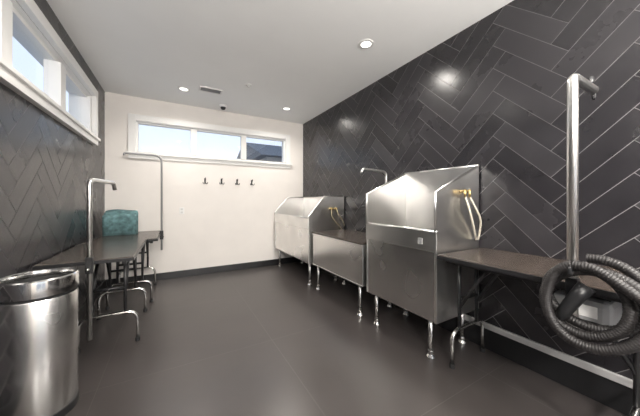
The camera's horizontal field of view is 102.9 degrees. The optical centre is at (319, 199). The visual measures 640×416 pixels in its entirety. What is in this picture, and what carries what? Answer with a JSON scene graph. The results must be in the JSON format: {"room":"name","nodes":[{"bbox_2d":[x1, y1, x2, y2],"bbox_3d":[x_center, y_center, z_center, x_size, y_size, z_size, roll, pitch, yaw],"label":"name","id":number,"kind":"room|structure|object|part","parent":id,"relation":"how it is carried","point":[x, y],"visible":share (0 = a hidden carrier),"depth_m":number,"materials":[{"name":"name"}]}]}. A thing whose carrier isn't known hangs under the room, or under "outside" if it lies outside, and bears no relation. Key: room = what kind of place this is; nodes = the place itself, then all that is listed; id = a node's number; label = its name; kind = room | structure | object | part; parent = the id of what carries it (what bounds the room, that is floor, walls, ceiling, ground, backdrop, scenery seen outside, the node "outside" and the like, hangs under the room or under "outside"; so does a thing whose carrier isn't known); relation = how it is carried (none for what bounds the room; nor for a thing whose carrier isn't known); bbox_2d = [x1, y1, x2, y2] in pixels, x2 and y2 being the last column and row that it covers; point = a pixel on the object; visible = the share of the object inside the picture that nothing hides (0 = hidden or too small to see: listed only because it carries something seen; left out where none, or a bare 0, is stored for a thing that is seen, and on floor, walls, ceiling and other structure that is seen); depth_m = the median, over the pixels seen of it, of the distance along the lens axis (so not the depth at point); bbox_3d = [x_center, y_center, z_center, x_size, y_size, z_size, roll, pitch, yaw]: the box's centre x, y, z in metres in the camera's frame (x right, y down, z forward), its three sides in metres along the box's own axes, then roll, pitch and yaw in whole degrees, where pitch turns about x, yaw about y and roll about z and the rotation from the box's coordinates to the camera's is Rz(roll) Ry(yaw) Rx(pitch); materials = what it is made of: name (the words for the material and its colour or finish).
{"room":"pet grooming room","nodes":[
{"label":"pet grooming room","id":0,"kind":"room"},
{"bbox_2d":[0,0,104,309],"bbox_3d":[-1.579,-0.150,0.825,0.200,2.800,6.400,0,0,-30],"label":"wall","id":1,"kind":"structure","parent":0,"point":[46,168],"depth_m":1.97,"materials":[{"name":"tile"}]},
{"bbox_2d":[0,0,90,130],"bbox_3d":[-2.128,-1.005,1.875,0.110,0.490,2.670,0,0,-30],"label":"window","id":2,"kind":"structure","parent":1,"relation":"in","point":[55,75],"depth_m":2.19,"materials":[{"name":"white"}]},
{"bbox_2d":[0,0,97,145],"bbox_3d":[-2.061,-1.005,1.914,0.045,0.670,2.850,0,0,-30],"label":"window frame","id":3,"kind":"structure","parent":1,"relation":"attached to","point":[30,7],"depth_m":2.00,"materials":[{"name":"white"}]},
{"bbox_2d":[10,0,90,119],"bbox_3d":[-2.167,-1.005,1.853,0.200,0.490,2.670,0,0,-30],"label":"reveal","id":4,"kind":"object","parent":1,"relation":"attached to","point":[73,97],"visible":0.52,"depth_m":2.15,"materials":[{"name":"white paint"}]},
{"bbox_2d":[0,56,100,141],"bbox_3d":[-2.079,-0.745,1.904,0.125,0.030,2.890,0,0,-30],"label":"sill","id":5,"kind":"structure","parent":1,"relation":"attached to","point":[3,63],"depth_m":1.76,"materials":[{"name":"white"}]},
{"bbox_2d":[78,280,105,321],"bbox_3d":[-1.482,1.195,0.872,0.014,0.110,6.386,0,0,-30],"label":"baseboard","id":6,"kind":"structure","parent":1,"relation":"attached to","point":[81,312],"depth_m":2.84,"materials":[{"name":"black tile"}]},
{"bbox_2d":[104,92,302,279],"bbox_3d":[-1.765,-0.150,4.521,3.550,2.800,0.200,0,0,-30],"label":"wall","id":7,"kind":"structure","parent":0,"point":[227,223],"depth_m":4.27,"materials":[{"name":"white paint"}]},
{"bbox_2d":[179,207,183,213],"bbox_3d":[-2.238,0.175,4.129,0.070,0.110,0.010,0,0,-30],"label":"wall outlet","id":8,"kind":"object","parent":7,"relation":"attached to","point":[181,209],"visible":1,"depth_m":4.12,"materials":[{"name":"white plastic"}]},
{"bbox_2d":[106,257,300,286],"bbox_3d":[-1.712,1.195,4.428,3.150,0.110,0.014,0,0,-30],"label":"baseboard","id":9,"kind":"structure","parent":7,"relation":"attached to","point":[199,271],"depth_m":4.32,"materials":[{"name":"black tile"}]},
{"bbox_2d":[128,113,289,168],"bbox_3d":[-1.716,-0.955,4.421,2.595,0.660,0.022,0,0,-30],"label":"window frame","id":10,"kind":"structure","parent":7,"relation":"attached to","point":[132,118],"depth_m":4.21,"materials":[{"name":"white"}]},
{"bbox_2d":[125,151,292,165],"bbox_3d":[-1.723,-0.700,4.432,2.655,0.030,0.115,0,0,-30],"label":"sill","id":11,"kind":"structure","parent":7,"relation":"attached to","point":[167,155],"depth_m":4.32,"materials":[{"name":"white"}]},
{"bbox_2d":[137,122,284,162],"bbox_3d":[-1.755,-0.955,4.489,2.415,0.480,0.065,0,0,-30],"label":"window","id":12,"kind":"structure","parent":7,"relation":"in","point":[193,132],"depth_m":4.29,"materials":[{"name":"white"}]},
{"bbox_2d":[136,121,285,162],"bbox_3d":[-1.772,-0.956,4.517,2.417,0.481,0.200,0,0,-30],"label":"reveal","id":13,"kind":"object","parent":7,"relation":"attached to","point":[136,121],"visible":0.38,"depth_m":4.40,"materials":[{"name":"white paint"}]},
{"bbox_2d":[46,0,513,123],"bbox_3d":[-0.125,-1.600,1.657,3.750,0.100,7.000,0,0,-30],"label":"ceiling","id":14,"kind":"structure","parent":0,"point":[306,57],"depth_m":2.54,"materials":[{"name":"paint"}]},
{"bbox_2d":[178,86,189,91],"bbox_3d":[-1.899,-1.546,3.557,0.156,0.008,0.156,0,0,-30],"label":"recessed light","id":15,"kind":"object","parent":14,"relation":"in","point":[181,88],"visible":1,"depth_m":3.54,"materials":[{"name":"white"}]},
{"bbox_2d":[199,86,222,94],"bbox_3d":[-1.538,-1.544,3.591,0.300,0.012,0.160,0,0,-30],"label":"ceiling air vent","id":16,"kind":"object","parent":14,"relation":"attached to","point":[201,88],"depth_m":3.59,"materials":[{"name":"white metal"}]},
{"bbox_2d":[219,104,226,109],"bbox_3d":[-1.589,-1.514,4.183,0.120,0.072,0.120,0,0,-30],"label":"ceiling camera","id":17,"kind":"object","parent":14,"relation":"attached to","point":[222,106],"depth_m":4.15,"materials":[{"name":"black plastic"}]},
{"bbox_2d":[358,39,373,48],"bbox_3d":[0.457,-1.546,2.532,0.156,0.008,0.156,0,0,-30],"label":"recessed light","id":18,"kind":"object","parent":14,"relation":"in","point":[366,43],"visible":1,"depth_m":2.52,"materials":[{"name":"white"}]},
{"bbox_2d":[65,262,626,415],"bbox_3d":[-0.125,1.300,1.657,3.750,0.100,7.000,0,0,-30],"label":"floor","id":19,"kind":"structure","parent":0,"point":[258,341],"depth_m":1.96,"materials":[{"name":"grey concrete"}]},
{"bbox_2d":[0,268,79,415],"bbox_3d":[-1.648,0.845,1.499,0.342,0.810,0.342,0,0,-30],"label":"steel trash can","id":20,"kind":"object","parent":19,"relation":"on","point":[39,308],"visible":1,"depth_m":1.40,"materials":[{"name":"silver metal"}]},
{"bbox_2d":[32,239,146,353],"bbox_3d":[-1.990,0.850,2.363,0.583,0.800,1.086,0,0,-30],"label":"table","id":21,"kind":"object","parent":19,"relation":"on","point":[124,251],"visible":0.88,"depth_m":2.22,"materials":[{"name":"laminate"}]},
{"bbox_3d":[-1.997,0.469,2.360,0.568,0.026,1.086,0,0,-30],"label":"edge trim","id":22,"kind":"part","parent":21,"relation":"part of","materials":[{"name":"black metal"}]},
{"bbox_2d":[85,178,116,340],"bbox_3d":[-1.748,0.432,2.037,0.051,1.196,0.451,0,0,-17],"label":"pet grooming arm","id":23,"kind":"object","parent":21,"relation":"attached to","point":[89,260],"visible":1,"depth_m":1.87},
{"bbox_3d":[-2.037,0.734,2.429,0.430,0.492,0.705,0,0,-30],"label":"black frame","id":24,"kind":"part","parent":21,"relation":"part of","materials":[{"name":"black metal"}]},
{"bbox_2d":[92,230,160,309],"bbox_3d":[-2.454,0.855,3.308,0.638,0.790,0.946,0,0,-30],"label":"table","id":25,"kind":"object","parent":19,"relation":"on","point":[151,236],"visible":0.66,"depth_m":3.11,"materials":[{"name":"laminate"}]},
{"bbox_2d":[102,209,137,235],"bbox_3d":[-2.664,0.292,3.422,0.363,0.333,0.258,0,0,-30],"label":"folded towel","id":26,"kind":"object","parent":25,"relation":"on","point":[115,222],"visible":1,"depth_m":3.34,"materials":[{"name":"teal fabric"}]},
{"bbox_3d":[-2.458,0.739,3.317,0.500,0.482,0.745,0,0,-30],"label":"black frame","id":27,"kind":"part","parent":25,"relation":"part of","materials":[{"name":"black metal"}]},
{"bbox_2d":[123,152,163,249],"bbox_3d":[-2.392,0.034,3.470,0.462,1.332,0.044,0,0,-30],"label":"pet grooming arm","id":28,"kind":"object","parent":25,"relation":"attached to","point":[124,153],"visible":0.98,"depth_m":3.56},
{"bbox_3d":[-2.454,0.479,3.308,0.638,0.026,0.946,0,0,-30],"label":"edge trim","id":29,"kind":"part","parent":25,"relation":"part of","materials":[{"name":"black metal"}]},
{"bbox_2d":[274,196,344,285],"bbox_3d":[-0.227,0.595,4.341,0.623,1.311,1.484,0,0,-30],"label":"tub","id":30,"kind":"object","parent":19,"relation":"on","point":[296,218],"visible":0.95,"depth_m":3.91,"materials":[{"name":"silver metal"}]},
{"bbox_3d":[-0.586,0.430,4.978,0.610,0.960,0.018,0,0,-30],"label":"panel","id":31,"kind":"part","parent":30,"relation":"part of","materials":[{"name":"silver metal"}]},
{"bbox_3d":[-0.496,0.660,4.233,0.014,0.500,1.364,0,0,-30],"label":"panel","id":32,"kind":"part","parent":30,"relation":"part of","materials":[{"name":"silver metal"}]},
{"bbox_3d":[0.014,0.430,4.525,0.018,0.960,1.364,0,0,-30],"label":"panel","id":33,"kind":"part","parent":30,"relation":"part of","materials":[{"name":"silver metal"}]},
{"bbox_3d":[0.100,0.430,3.779,0.610,0.960,0.018,0,0,-30],"label":"panel","id":34,"kind":"part","parent":30,"relation":"part of","materials":[{"name":"silver metal"}]},
{"bbox_2d":[312,229,392,316],"bbox_3d":[0.415,0.845,3.245,0.595,0.810,1.100,0,0,-30],"label":"work table","id":35,"kind":"object","parent":19,"relation":"on","point":[342,252],"visible":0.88,"depth_m":3.00,"materials":[{"name":"metal"}]},
{"bbox_3d":[0.176,0.682,3.109,0.016,0.435,1.080,0,0,-30],"label":"panel","id":36,"kind":"part","parent":35,"relation":"part of","materials":[{"name":"silver metal"}]},
{"bbox_2d":[360,168,386,182],"bbox_3d":[0.639,0.038,2.959,0.439,0.804,0.090,0,0,-30],"label":"pet grooming arm","id":37,"kind":"object","parent":35,"relation":"on","point":[362,169],"visible":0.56,"depth_m":2.95},
{"bbox_2d":[366,164,481,359],"bbox_3d":[0.936,0.472,2.353,0.585,1.556,0.890,0,0,-30],"label":"tub","id":38,"kind":"object","parent":19,"relation":"on","point":[413,218],"visible":0.98,"depth_m":2.15,"materials":[{"name":"silver metal"}]},
{"bbox_3d":[0.723,0.318,2.732,0.570,1.224,0.018,0,0,-30],"label":"panel","id":39,"kind":"part","parent":38,"relation":"part of","materials":[{"name":"silver metal"}]},
{"bbox_3d":[0.681,0.660,2.257,0.014,0.540,0.764,0,0,-30],"label":"panel","id":40,"kind":"part","parent":38,"relation":"part of","materials":[{"name":"silver metal"}]},
{"bbox_3d":[1.157,0.318,2.529,0.018,1.225,0.764,0,0,-30],"label":"panel","id":41,"kind":"part","parent":38,"relation":"part of","materials":[{"name":"silver metal"}]},
{"bbox_3d":[1.112,0.318,2.053,0.570,1.224,0.018,0,0,-30],"label":"panel","id":42,"kind":"part","parent":38,"relation":"part of","materials":[{"name":"silver metal"}]},
{"bbox_2d":[437,247,639,415],"bbox_3d":[1.392,0.825,1.543,0.598,0.850,1.101,0,0,-30],"label":"table","id":43,"kind":"object","parent":19,"relation":"on","point":[525,267],"visible":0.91,"depth_m":1.62,"materials":[{"name":"laminate"}]},
{"bbox_3d":[1.392,0.419,1.543,0.598,0.026,1.101,0,0,-30],"label":"edge trim","id":44,"kind":"part","parent":43,"relation":"part of","materials":[{"name":"black metal"}]},
{"bbox_2d":[565,73,598,327],"bbox_3d":[1.323,0.014,1.286,0.384,1.312,0.044,0,0,-30],"label":"pet grooming arm","id":45,"kind":"object","parent":43,"relation":"on","point":[575,81],"visible":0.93,"depth_m":1.21},
{"bbox_3d":[1.330,0.029,1.289,0.321,1.281,0.042,0,0,-30],"label":"post","id":46,"kind":"part","parent":45,"relation":"part of","materials":[{"name":"silver metal"}]},
{"bbox_2d":[539,253,639,356],"bbox_3d":[1.246,0.434,0.938,0.230,0.389,0.696,0,0,-30],"label":"coil","id":47,"kind":"object","parent":45,"relation":"attached to","point":[627,288],"visible":1,"depth_m":1.06,"materials":[{"name":"black"}]},
{"bbox_3d":[1.417,-0.627,1.339,0.040,0.030,0.040,0,0,-30],"label":"knob","id":48,"kind":"part","parent":45,"relation":"part of","materials":[{"name":"black metal"}]},
{"bbox_2d":[303,0,639,379],"bbox_3d":[1.329,-0.150,2.489,0.200,2.800,6.400,0,0,-30],"label":"wall","id":49,"kind":"structure","parent":0,"point":[492,95],"depth_m":1.95,"materials":[{"name":"tile"}]},
{"bbox_2d":[303,261,639,415],"bbox_3d":[1.239,1.165,2.430,0.014,0.170,6.386,0,0,-30],"label":"baseboard","id":50,"kind":"structure","parent":49,"relation":"attached to","point":[619,397],"depth_m":1.77,"materials":[{"name":"black tile"}]},
{"bbox_2d":[457,314,632,388],"bbox_3d":[1.236,1.056,2.428,0.022,0.048,6.386,0,0,-30],"label":"metal edge","id":51,"kind":"object","parent":49,"relation":"attached to","point":[615,377],"visible":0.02,"depth_m":1.72,"materials":[{"name":"silver metal"}]},
{"bbox_2d":[554,289,622,329],"bbox_3d":[1.397,0.538,1.321,0.303,0.225,0.215,0,0,-30],"label":"dryer","id":52,"kind":"object","parent":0,"point":[595,310],"depth_m":1.20,"materials":[{"name":"grey metal"}]},
{"label":"outside","id":53,"kind":"structure","parent":0,"visible":0},
{"bbox_3d":[-2.485,1.560,4.339,60.000,0.380,70.000,0,0,-30],"label":"ground","id":54,"kind":"structure","parent":53,"visible":0},
{"bbox_2d":[237,142,281,161],"bbox_3d":[-0.556,-0.990,16.967,8.900,4.720,7.000,0,0,-30],"label":"neighbouring house","id":55,"kind":"structure","parent":54,"relation":"on","point":[261,152],"depth_m":13.11,"materials":[{"name":"paint"}]}
]}

